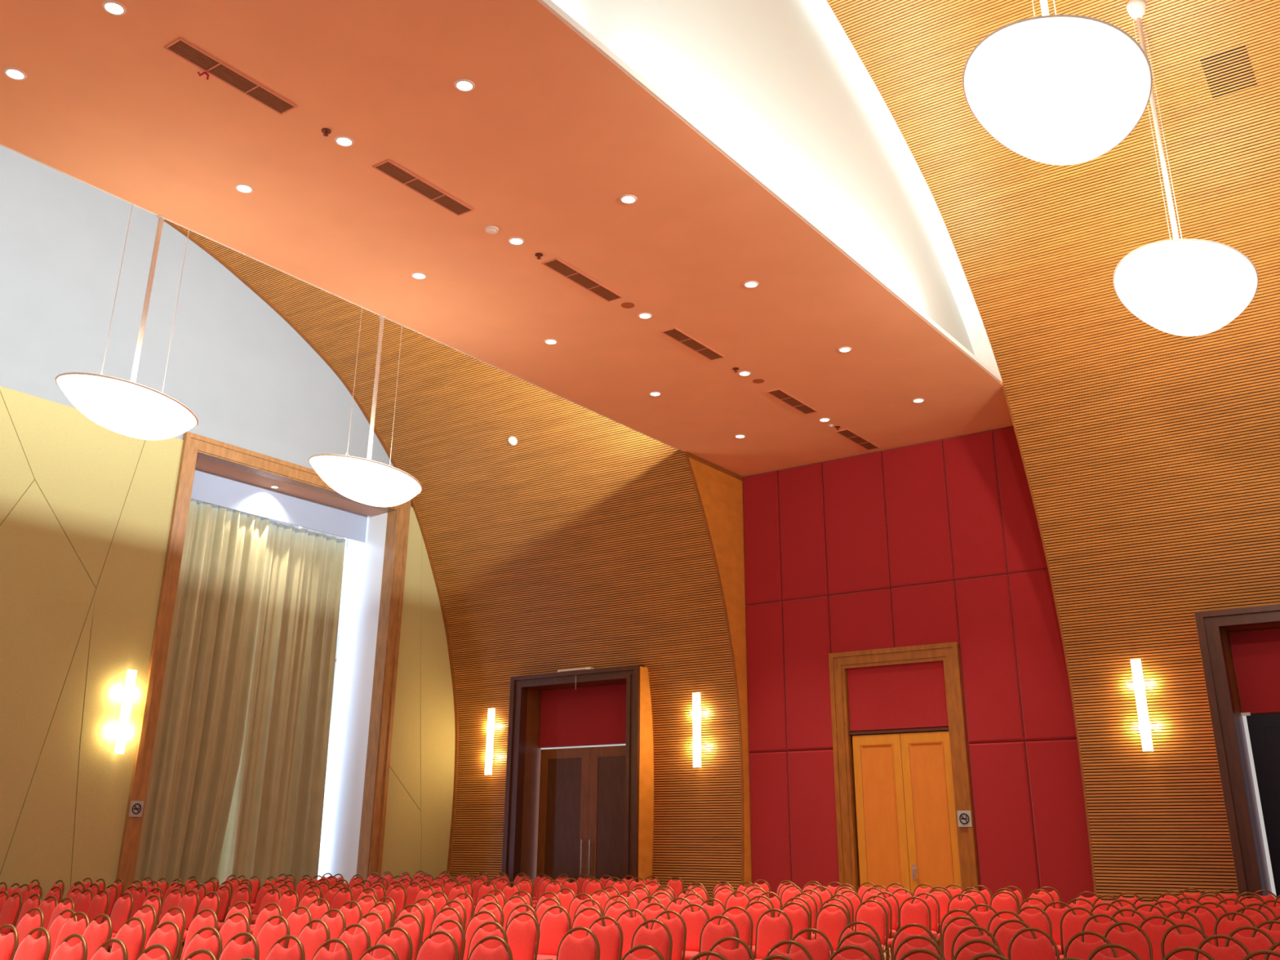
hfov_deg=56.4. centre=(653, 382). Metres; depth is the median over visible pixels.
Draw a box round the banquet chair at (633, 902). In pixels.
[615,890,639,917]
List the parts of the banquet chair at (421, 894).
backrest, frame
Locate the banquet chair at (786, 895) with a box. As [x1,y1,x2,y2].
[780,884,802,909]
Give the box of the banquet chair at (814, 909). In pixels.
[791,893,817,934]
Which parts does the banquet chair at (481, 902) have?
backrest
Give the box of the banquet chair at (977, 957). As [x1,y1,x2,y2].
[969,952,1008,959]
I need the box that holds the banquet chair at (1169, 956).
[1162,946,1214,959]
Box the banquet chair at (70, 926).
[52,911,89,955]
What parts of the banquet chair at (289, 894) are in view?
seat, backrest, frame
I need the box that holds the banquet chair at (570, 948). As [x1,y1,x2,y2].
[555,926,599,959]
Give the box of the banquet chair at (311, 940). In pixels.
[295,919,330,959]
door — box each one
[501,664,654,887]
[828,641,979,895]
[1194,604,1279,898]
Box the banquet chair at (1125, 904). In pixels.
[1116,892,1143,906]
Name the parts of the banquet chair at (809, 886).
backrest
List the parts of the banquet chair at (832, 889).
backrest, frame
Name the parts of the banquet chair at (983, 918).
backrest, frame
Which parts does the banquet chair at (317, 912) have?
frame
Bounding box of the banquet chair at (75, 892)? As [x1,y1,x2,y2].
[69,882,84,894]
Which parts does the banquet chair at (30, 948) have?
frame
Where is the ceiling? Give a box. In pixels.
[0,0,1013,476]
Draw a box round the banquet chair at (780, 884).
[775,880,793,898]
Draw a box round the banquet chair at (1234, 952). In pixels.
[1194,934,1253,959]
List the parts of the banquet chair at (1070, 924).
backrest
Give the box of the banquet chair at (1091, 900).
[1074,891,1101,906]
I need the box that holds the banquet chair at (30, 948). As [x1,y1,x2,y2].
[13,927,50,959]
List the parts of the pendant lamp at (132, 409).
lamp shade, rod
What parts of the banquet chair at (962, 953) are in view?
backrest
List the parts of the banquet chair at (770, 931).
backrest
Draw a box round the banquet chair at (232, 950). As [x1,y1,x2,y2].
[218,932,259,959]
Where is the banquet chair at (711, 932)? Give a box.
[697,915,738,959]
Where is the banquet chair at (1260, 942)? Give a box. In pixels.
[1224,925,1277,959]
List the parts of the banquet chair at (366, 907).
frame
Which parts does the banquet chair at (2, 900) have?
backrest, frame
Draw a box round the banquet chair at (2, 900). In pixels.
[0,890,8,914]
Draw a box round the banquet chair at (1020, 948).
[1008,927,1059,959]
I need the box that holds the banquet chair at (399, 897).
[386,884,406,919]
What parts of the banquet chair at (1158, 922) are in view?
backrest, frame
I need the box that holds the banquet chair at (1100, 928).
[1080,913,1124,943]
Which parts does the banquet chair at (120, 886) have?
frame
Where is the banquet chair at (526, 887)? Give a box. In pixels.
[516,879,533,898]
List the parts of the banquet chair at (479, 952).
backrest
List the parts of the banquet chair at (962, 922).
backrest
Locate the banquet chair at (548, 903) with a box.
[534,891,560,911]
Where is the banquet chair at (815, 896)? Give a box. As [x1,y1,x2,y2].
[798,888,822,933]
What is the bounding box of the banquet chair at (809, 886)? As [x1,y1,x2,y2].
[805,880,823,891]
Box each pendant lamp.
[55,204,198,439]
[307,306,422,506]
[962,0,1152,164]
[1112,0,1258,336]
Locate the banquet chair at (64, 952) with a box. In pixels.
[50,933,87,959]
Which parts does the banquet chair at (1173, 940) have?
backrest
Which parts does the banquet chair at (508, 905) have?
frame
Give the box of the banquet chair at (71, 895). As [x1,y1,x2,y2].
[63,888,82,905]
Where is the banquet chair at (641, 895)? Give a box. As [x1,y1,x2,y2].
[627,887,649,903]
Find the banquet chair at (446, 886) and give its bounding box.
[442,879,457,901]
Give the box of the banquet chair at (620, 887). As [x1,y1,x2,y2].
[609,879,629,897]
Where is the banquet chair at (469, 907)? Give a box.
[449,893,474,932]
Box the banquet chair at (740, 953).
[705,936,755,959]
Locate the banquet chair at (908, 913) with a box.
[887,896,931,959]
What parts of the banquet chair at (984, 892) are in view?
frame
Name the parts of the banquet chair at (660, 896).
backrest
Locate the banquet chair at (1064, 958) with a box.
[1057,957,1082,959]
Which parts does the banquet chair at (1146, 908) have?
backrest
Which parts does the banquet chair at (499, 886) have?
frame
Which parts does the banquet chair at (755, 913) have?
seat, backrest, frame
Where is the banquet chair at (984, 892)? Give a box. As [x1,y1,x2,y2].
[968,884,992,911]
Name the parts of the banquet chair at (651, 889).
backrest, frame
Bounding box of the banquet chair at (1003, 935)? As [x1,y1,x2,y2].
[991,919,1036,959]
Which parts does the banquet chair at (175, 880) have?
backrest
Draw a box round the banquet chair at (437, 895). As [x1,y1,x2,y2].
[426,882,444,898]
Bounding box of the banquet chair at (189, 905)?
[175,889,199,930]
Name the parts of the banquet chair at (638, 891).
backrest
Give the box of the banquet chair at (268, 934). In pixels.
[254,915,289,959]
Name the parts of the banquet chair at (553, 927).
seat, backrest, frame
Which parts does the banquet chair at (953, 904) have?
backrest, frame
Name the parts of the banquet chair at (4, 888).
backrest, frame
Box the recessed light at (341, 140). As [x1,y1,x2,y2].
[334,135,354,146]
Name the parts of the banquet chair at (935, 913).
backrest, frame, seat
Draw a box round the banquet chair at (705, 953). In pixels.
[689,951,727,959]
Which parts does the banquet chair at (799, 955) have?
backrest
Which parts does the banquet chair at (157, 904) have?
backrest, frame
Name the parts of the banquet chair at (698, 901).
frame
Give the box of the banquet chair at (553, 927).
[533,905,571,959]
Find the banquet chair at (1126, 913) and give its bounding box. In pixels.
[1106,898,1136,917]
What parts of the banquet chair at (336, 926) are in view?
frame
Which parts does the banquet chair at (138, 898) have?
backrest, frame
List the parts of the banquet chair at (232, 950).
backrest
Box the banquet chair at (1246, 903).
[1236,895,1267,911]
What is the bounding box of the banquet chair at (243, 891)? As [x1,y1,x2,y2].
[219,881,251,922]
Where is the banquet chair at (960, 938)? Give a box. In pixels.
[951,925,999,959]
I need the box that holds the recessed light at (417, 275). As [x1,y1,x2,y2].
[411,271,426,279]
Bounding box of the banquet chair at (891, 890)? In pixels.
[885,882,906,896]
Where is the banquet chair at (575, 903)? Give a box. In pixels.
[567,893,595,928]
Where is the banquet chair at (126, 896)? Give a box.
[104,885,137,921]
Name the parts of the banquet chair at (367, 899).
backrest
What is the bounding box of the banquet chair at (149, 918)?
[128,904,156,951]
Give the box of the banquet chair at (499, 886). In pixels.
[493,878,511,895]
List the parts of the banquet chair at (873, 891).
backrest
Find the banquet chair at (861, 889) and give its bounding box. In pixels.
[857,882,877,902]
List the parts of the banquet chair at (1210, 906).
backrest, frame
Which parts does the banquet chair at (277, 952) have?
backrest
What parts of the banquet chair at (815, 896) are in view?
backrest, frame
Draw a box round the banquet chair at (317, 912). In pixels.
[305,897,330,929]
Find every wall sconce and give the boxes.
[114,669,137,754]
[484,708,495,774]
[692,692,701,767]
[1130,658,1153,751]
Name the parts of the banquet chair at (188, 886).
backrest, frame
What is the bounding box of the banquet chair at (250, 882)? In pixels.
[227,879,252,911]
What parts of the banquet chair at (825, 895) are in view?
frame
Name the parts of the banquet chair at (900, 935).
backrest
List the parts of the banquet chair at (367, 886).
frame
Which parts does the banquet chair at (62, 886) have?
backrest, frame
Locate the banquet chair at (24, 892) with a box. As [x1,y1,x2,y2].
[5,884,30,934]
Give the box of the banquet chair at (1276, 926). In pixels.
[1267,915,1279,930]
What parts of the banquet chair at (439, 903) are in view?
backrest, frame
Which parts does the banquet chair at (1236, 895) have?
frame, backrest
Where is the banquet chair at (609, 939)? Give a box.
[586,915,622,959]
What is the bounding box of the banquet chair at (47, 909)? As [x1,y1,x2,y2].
[35,895,57,937]
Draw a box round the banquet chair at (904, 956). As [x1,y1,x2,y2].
[898,948,942,959]
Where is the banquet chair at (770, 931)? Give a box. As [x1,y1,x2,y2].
[750,908,792,959]
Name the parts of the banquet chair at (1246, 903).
backrest, frame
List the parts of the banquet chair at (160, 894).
backrest, frame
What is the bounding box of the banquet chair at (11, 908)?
[0,892,22,935]
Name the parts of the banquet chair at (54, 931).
frame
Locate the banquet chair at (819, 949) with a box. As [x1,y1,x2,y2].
[786,928,834,959]
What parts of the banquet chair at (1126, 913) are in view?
backrest, frame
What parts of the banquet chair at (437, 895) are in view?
backrest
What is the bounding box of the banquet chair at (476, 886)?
[470,877,485,911]
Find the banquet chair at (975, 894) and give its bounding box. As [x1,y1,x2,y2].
[958,887,985,902]
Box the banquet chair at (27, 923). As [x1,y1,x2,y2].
[16,907,44,946]
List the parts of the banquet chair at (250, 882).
backrest, frame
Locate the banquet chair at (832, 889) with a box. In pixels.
[813,881,844,933]
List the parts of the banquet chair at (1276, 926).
backrest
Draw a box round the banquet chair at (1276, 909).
[1257,899,1279,920]
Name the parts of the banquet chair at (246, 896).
seat, backrest, frame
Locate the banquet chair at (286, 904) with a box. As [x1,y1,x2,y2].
[249,889,298,934]
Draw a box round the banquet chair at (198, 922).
[180,908,217,959]
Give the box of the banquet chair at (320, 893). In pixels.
[304,884,322,906]
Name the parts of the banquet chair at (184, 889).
backrest, frame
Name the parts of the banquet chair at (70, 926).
frame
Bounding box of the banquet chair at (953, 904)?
[937,893,977,955]
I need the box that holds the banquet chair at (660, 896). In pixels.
[648,888,673,901]
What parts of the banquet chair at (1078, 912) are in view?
backrest, frame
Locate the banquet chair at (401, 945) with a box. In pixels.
[371,926,413,959]
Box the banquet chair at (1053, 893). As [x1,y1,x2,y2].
[1035,886,1062,909]
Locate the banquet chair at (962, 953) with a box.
[952,938,1004,959]
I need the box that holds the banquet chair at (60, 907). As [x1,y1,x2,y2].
[44,897,74,936]
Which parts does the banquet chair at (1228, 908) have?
frame, backrest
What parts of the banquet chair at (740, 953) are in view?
backrest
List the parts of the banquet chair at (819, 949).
backrest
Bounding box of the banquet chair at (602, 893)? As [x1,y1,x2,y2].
[598,886,619,902]
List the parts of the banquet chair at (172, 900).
frame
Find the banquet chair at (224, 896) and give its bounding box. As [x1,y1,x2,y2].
[177,885,231,958]
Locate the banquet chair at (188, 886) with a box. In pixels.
[186,879,199,896]
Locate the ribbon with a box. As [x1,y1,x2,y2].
[197,71,208,79]
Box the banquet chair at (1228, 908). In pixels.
[1215,897,1245,919]
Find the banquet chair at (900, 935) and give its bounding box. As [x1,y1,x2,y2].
[891,923,938,959]
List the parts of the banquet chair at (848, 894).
backrest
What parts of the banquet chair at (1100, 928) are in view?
backrest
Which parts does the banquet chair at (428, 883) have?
backrest, frame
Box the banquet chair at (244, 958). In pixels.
[239,957,255,959]
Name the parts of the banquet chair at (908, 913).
seat, backrest, frame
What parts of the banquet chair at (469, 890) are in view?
backrest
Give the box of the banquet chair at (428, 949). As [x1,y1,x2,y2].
[415,930,458,959]
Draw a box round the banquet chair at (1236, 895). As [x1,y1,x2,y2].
[1215,888,1239,905]
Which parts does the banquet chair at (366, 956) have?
backrest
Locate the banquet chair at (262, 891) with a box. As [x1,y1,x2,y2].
[251,882,274,917]
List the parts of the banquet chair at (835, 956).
backrest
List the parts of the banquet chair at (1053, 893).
backrest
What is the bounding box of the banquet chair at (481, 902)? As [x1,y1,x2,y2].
[473,893,499,915]
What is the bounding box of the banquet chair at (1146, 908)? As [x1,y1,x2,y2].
[1132,895,1163,911]
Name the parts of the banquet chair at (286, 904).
seat, backrest, frame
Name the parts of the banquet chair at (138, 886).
backrest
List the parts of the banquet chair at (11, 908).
frame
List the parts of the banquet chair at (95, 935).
frame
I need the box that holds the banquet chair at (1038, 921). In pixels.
[1015,905,1053,946]
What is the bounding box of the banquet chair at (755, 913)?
[743,900,773,958]
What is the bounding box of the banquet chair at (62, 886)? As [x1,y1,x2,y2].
[50,880,64,894]
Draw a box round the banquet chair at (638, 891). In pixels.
[631,884,650,896]
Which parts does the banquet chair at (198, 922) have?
frame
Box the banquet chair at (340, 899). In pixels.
[330,887,353,918]
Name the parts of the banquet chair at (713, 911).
frame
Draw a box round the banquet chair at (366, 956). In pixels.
[359,943,399,959]
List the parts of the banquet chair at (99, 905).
frame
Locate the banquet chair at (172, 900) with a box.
[156,888,183,927]
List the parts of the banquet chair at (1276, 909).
frame, backrest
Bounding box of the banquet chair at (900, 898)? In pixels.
[891,888,914,932]
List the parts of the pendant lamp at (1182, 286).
rod, lamp shade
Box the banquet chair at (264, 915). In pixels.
[251,902,282,945]
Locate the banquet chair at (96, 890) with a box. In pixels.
[83,883,99,897]
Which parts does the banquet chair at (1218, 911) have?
backrest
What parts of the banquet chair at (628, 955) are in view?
backrest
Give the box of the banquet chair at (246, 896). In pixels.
[216,886,251,937]
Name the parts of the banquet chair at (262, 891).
frame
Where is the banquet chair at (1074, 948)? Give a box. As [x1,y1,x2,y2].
[1063,930,1117,959]
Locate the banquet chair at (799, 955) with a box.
[765,940,813,959]
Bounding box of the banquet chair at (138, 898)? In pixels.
[107,886,147,951]
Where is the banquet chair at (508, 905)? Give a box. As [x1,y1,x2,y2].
[501,895,528,935]
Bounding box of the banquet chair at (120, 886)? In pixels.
[109,879,124,900]
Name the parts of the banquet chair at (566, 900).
frame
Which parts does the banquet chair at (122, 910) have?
frame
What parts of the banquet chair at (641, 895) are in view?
backrest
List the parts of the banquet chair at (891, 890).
backrest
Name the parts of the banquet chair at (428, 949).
backrest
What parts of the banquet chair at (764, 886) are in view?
backrest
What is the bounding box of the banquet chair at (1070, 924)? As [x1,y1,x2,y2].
[1055,906,1098,959]
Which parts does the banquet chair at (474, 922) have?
frame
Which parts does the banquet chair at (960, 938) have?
backrest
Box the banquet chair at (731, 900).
[724,890,750,915]
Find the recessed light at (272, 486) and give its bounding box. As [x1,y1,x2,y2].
[270,484,279,488]
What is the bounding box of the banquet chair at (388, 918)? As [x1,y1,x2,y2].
[365,902,393,936]
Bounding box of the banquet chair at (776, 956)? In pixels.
[761,954,792,959]
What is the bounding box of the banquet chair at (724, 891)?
[712,883,735,897]
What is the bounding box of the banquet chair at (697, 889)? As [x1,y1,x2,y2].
[684,882,706,895]
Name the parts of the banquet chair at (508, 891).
frame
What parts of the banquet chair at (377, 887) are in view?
backrest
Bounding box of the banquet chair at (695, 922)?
[677,903,709,959]
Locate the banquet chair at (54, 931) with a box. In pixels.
[48,909,77,959]
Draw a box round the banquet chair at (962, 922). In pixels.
[939,908,979,957]
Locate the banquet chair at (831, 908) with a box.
[818,897,850,928]
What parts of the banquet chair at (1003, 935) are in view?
frame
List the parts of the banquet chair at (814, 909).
backrest, frame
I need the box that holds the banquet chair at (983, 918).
[965,903,999,936]
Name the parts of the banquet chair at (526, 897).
backrest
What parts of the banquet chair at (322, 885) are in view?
backrest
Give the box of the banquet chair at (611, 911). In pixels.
[602,900,633,926]
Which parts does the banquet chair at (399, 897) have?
frame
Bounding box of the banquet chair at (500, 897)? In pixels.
[483,888,506,913]
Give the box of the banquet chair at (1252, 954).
[1242,950,1279,959]
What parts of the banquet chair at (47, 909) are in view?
frame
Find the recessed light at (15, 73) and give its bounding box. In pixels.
[3,66,26,80]
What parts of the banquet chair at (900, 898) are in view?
frame, backrest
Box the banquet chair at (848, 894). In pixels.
[833,886,857,898]
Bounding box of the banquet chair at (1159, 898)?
[1155,893,1183,907]
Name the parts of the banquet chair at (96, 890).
backrest, frame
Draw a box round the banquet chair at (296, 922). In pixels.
[284,906,312,948]
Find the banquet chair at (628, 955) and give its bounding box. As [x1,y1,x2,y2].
[621,944,664,959]
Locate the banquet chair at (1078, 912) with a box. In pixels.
[1065,897,1094,915]
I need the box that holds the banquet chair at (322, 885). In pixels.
[316,878,330,888]
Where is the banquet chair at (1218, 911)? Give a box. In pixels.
[1193,901,1231,926]
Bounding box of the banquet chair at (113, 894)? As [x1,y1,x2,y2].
[100,884,118,952]
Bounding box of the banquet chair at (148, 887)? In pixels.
[143,880,159,893]
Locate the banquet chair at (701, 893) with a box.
[686,885,709,905]
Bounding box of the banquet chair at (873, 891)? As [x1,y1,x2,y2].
[868,884,890,897]
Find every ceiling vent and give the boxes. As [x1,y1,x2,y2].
[164,36,297,115]
[372,159,473,216]
[541,257,622,302]
[660,327,724,360]
[765,388,817,414]
[835,428,879,450]
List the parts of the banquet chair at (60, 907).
frame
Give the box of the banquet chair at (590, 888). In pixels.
[583,878,603,900]
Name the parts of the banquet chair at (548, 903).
backrest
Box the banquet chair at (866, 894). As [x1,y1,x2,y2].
[861,887,890,957]
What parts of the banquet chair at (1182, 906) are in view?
backrest, frame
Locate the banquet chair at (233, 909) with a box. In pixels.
[224,901,251,926]
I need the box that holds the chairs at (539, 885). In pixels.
[26,871,684,910]
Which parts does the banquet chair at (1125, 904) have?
backrest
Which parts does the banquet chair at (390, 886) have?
frame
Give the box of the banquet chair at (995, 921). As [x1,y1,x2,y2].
[986,910,1026,939]
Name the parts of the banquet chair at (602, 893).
backrest, frame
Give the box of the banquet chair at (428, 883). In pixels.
[415,879,431,892]
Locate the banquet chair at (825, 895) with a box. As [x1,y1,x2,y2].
[809,885,832,906]
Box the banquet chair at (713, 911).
[697,897,725,924]
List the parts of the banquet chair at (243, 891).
backrest, frame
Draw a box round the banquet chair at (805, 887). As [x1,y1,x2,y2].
[801,883,822,894]
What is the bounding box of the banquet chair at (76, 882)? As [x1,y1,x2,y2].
[66,880,82,897]
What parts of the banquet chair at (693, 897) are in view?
backrest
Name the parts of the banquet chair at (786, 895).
backrest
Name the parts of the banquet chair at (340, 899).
frame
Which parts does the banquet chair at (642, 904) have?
backrest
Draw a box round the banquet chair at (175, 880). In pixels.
[168,878,183,888]
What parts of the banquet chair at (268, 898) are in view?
backrest, frame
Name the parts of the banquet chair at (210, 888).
backrest, frame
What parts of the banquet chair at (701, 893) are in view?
backrest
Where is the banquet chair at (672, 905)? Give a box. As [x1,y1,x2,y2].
[666,897,693,919]
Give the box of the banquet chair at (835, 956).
[828,945,875,959]
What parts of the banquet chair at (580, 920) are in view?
backrest, frame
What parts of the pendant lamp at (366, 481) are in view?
lamp shade, rod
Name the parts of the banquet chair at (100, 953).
backrest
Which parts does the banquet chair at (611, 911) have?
backrest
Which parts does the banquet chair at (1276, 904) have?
backrest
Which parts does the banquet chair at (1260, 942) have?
frame, backrest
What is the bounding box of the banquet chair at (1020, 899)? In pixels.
[1000,885,1024,910]
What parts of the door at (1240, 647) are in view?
casing, transom panel, panel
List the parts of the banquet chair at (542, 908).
backrest, frame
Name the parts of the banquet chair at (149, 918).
frame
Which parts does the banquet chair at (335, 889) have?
backrest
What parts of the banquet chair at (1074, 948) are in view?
backrest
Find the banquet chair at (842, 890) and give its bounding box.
[834,883,856,894]
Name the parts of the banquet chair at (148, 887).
backrest, frame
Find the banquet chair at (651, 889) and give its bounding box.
[643,880,662,896]
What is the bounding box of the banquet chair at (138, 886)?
[128,880,142,893]
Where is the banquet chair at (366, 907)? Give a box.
[355,894,377,919]
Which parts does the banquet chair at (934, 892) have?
backrest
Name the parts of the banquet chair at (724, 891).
backrest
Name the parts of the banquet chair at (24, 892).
backrest, frame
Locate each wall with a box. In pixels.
[0,145,454,919]
[175,224,741,906]
[551,0,974,355]
[688,457,751,886]
[742,426,1094,909]
[826,0,1279,902]
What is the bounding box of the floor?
[110,937,940,959]
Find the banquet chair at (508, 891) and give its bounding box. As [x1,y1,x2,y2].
[501,881,519,904]
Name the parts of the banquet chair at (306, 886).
frame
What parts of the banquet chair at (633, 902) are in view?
frame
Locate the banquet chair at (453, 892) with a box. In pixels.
[447,883,466,906]
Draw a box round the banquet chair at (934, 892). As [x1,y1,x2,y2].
[928,886,951,898]
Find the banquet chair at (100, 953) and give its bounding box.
[90,938,128,959]
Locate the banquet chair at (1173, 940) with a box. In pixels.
[1160,923,1211,959]
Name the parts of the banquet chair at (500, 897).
backrest, frame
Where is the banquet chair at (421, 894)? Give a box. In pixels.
[395,885,435,921]
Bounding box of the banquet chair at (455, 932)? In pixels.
[430,919,465,959]
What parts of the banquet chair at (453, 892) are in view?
frame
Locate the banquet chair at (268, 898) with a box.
[249,888,280,928]
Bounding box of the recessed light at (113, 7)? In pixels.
[102,0,126,15]
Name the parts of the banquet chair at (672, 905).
frame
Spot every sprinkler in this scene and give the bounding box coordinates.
[321,128,331,136]
[534,253,542,259]
[733,367,738,372]
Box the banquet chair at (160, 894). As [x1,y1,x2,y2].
[106,887,163,951]
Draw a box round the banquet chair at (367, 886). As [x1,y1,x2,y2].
[356,880,371,894]
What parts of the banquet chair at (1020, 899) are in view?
frame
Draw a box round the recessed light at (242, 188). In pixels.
[235,183,253,193]
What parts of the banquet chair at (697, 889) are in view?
backrest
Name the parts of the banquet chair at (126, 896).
backrest, frame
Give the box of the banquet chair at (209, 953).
[184,949,217,959]
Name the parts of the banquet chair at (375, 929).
frame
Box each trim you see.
[0,143,679,449]
[155,214,458,874]
[537,0,1000,382]
[684,451,744,886]
[686,451,742,480]
[801,0,1002,382]
[1001,382,1097,896]
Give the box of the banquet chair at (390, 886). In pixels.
[384,880,404,902]
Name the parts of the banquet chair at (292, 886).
backrest, frame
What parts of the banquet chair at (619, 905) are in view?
backrest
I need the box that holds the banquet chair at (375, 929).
[352,911,385,954]
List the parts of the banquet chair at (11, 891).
backrest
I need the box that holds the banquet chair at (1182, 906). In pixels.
[1174,897,1203,915]
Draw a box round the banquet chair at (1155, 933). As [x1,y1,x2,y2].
[1137,915,1182,959]
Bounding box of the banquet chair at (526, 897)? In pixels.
[510,890,532,911]
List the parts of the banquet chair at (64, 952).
backrest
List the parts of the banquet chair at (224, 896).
backrest, frame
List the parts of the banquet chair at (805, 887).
backrest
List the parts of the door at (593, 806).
panel, handle, transom panel, handle, panel, casing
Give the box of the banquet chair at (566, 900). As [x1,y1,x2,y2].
[555,888,575,916]
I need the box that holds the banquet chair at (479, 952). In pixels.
[467,935,512,959]
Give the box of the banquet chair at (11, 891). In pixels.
[4,883,20,897]
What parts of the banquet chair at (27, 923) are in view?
frame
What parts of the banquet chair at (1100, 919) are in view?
backrest, frame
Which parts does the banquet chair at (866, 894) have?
backrest, frame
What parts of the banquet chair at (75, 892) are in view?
backrest, frame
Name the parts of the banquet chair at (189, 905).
frame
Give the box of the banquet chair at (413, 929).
[388,914,422,959]
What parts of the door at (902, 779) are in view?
panel, transom panel, handle, panel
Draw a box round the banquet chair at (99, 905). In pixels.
[85,889,109,924]
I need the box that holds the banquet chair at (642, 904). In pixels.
[635,895,662,917]
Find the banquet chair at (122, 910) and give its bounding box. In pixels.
[110,892,133,937]
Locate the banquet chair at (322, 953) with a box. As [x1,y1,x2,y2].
[311,938,352,959]
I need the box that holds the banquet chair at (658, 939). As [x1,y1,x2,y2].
[631,919,672,959]
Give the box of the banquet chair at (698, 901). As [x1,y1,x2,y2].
[680,893,704,911]
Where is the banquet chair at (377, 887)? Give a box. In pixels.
[368,880,385,893]
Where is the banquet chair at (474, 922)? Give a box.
[462,911,499,959]
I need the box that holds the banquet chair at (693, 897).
[675,888,699,904]
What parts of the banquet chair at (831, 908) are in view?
backrest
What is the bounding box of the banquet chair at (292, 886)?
[249,880,296,941]
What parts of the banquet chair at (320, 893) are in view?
backrest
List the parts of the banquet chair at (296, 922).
frame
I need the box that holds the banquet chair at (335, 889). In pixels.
[331,882,346,893]
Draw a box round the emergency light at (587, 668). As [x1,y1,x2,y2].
[557,666,594,683]
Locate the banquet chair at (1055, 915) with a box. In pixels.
[1042,901,1075,955]
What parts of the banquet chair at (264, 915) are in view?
frame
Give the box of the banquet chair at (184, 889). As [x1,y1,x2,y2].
[157,883,186,924]
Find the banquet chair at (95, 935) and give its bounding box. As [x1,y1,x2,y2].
[80,914,112,959]
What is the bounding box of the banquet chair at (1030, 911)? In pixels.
[1017,897,1047,914]
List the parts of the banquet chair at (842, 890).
backrest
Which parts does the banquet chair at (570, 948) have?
backrest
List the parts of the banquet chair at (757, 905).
backrest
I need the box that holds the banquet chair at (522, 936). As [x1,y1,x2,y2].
[503,911,539,959]
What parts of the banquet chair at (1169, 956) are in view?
backrest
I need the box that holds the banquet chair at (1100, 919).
[1088,902,1124,923]
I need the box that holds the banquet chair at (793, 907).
[782,897,812,939]
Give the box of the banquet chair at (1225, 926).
[1213,911,1257,947]
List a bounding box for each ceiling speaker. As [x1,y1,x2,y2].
[621,302,634,308]
[752,378,764,383]
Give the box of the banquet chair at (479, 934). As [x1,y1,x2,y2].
[466,920,507,959]
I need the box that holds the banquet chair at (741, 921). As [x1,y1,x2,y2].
[718,906,753,959]
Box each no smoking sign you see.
[128,800,144,817]
[956,810,972,826]
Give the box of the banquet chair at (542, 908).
[534,897,562,951]
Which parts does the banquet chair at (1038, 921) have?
backrest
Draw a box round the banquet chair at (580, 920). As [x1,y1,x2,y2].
[552,906,605,959]
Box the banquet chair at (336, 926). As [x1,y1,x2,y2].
[315,908,346,952]
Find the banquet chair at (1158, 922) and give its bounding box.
[1131,903,1166,925]
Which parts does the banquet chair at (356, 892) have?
frame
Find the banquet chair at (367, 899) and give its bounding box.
[355,888,377,906]
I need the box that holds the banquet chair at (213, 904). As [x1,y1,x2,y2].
[177,891,220,959]
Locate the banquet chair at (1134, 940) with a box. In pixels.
[1102,921,1153,959]
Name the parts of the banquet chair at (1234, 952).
backrest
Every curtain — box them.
[133,498,269,889]
[215,520,345,888]
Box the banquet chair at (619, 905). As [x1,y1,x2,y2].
[603,894,630,915]
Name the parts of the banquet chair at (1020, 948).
backrest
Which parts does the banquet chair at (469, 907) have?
frame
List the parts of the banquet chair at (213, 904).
leg, seat, backrest, frame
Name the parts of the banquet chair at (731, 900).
frame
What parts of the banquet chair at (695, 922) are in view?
seat, backrest, frame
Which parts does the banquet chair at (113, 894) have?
backrest, frame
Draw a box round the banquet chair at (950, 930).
[941,915,983,959]
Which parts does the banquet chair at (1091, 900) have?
backrest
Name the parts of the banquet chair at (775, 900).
backrest, frame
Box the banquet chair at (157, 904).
[108,894,161,948]
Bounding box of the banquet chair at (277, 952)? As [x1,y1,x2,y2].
[265,934,305,959]
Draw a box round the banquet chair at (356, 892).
[349,883,365,908]
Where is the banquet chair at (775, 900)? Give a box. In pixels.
[756,891,782,917]
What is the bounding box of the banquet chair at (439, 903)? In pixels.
[424,891,448,916]
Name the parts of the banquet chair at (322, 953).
backrest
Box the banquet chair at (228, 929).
[219,912,249,951]
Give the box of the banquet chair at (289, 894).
[250,884,291,924]
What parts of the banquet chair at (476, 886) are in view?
backrest, frame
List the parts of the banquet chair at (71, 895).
backrest, frame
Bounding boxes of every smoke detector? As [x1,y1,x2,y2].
[484,225,498,234]
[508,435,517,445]
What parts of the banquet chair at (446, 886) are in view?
frame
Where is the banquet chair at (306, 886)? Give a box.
[297,880,317,906]
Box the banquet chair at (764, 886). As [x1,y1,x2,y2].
[752,879,770,898]
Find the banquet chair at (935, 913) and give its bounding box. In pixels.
[911,892,940,955]
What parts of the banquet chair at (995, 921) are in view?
backrest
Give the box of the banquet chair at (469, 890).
[456,880,473,902]
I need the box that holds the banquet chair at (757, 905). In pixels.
[746,895,774,917]
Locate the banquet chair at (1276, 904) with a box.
[1273,895,1279,907]
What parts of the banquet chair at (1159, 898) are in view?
backrest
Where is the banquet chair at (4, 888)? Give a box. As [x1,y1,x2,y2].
[0,882,7,897]
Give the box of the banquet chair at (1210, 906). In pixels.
[1196,893,1225,909]
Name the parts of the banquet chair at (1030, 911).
backrest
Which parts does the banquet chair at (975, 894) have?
backrest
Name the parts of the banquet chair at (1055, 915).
seat, backrest, frame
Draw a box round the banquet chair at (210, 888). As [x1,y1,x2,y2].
[182,880,215,946]
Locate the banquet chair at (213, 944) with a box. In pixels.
[182,926,222,959]

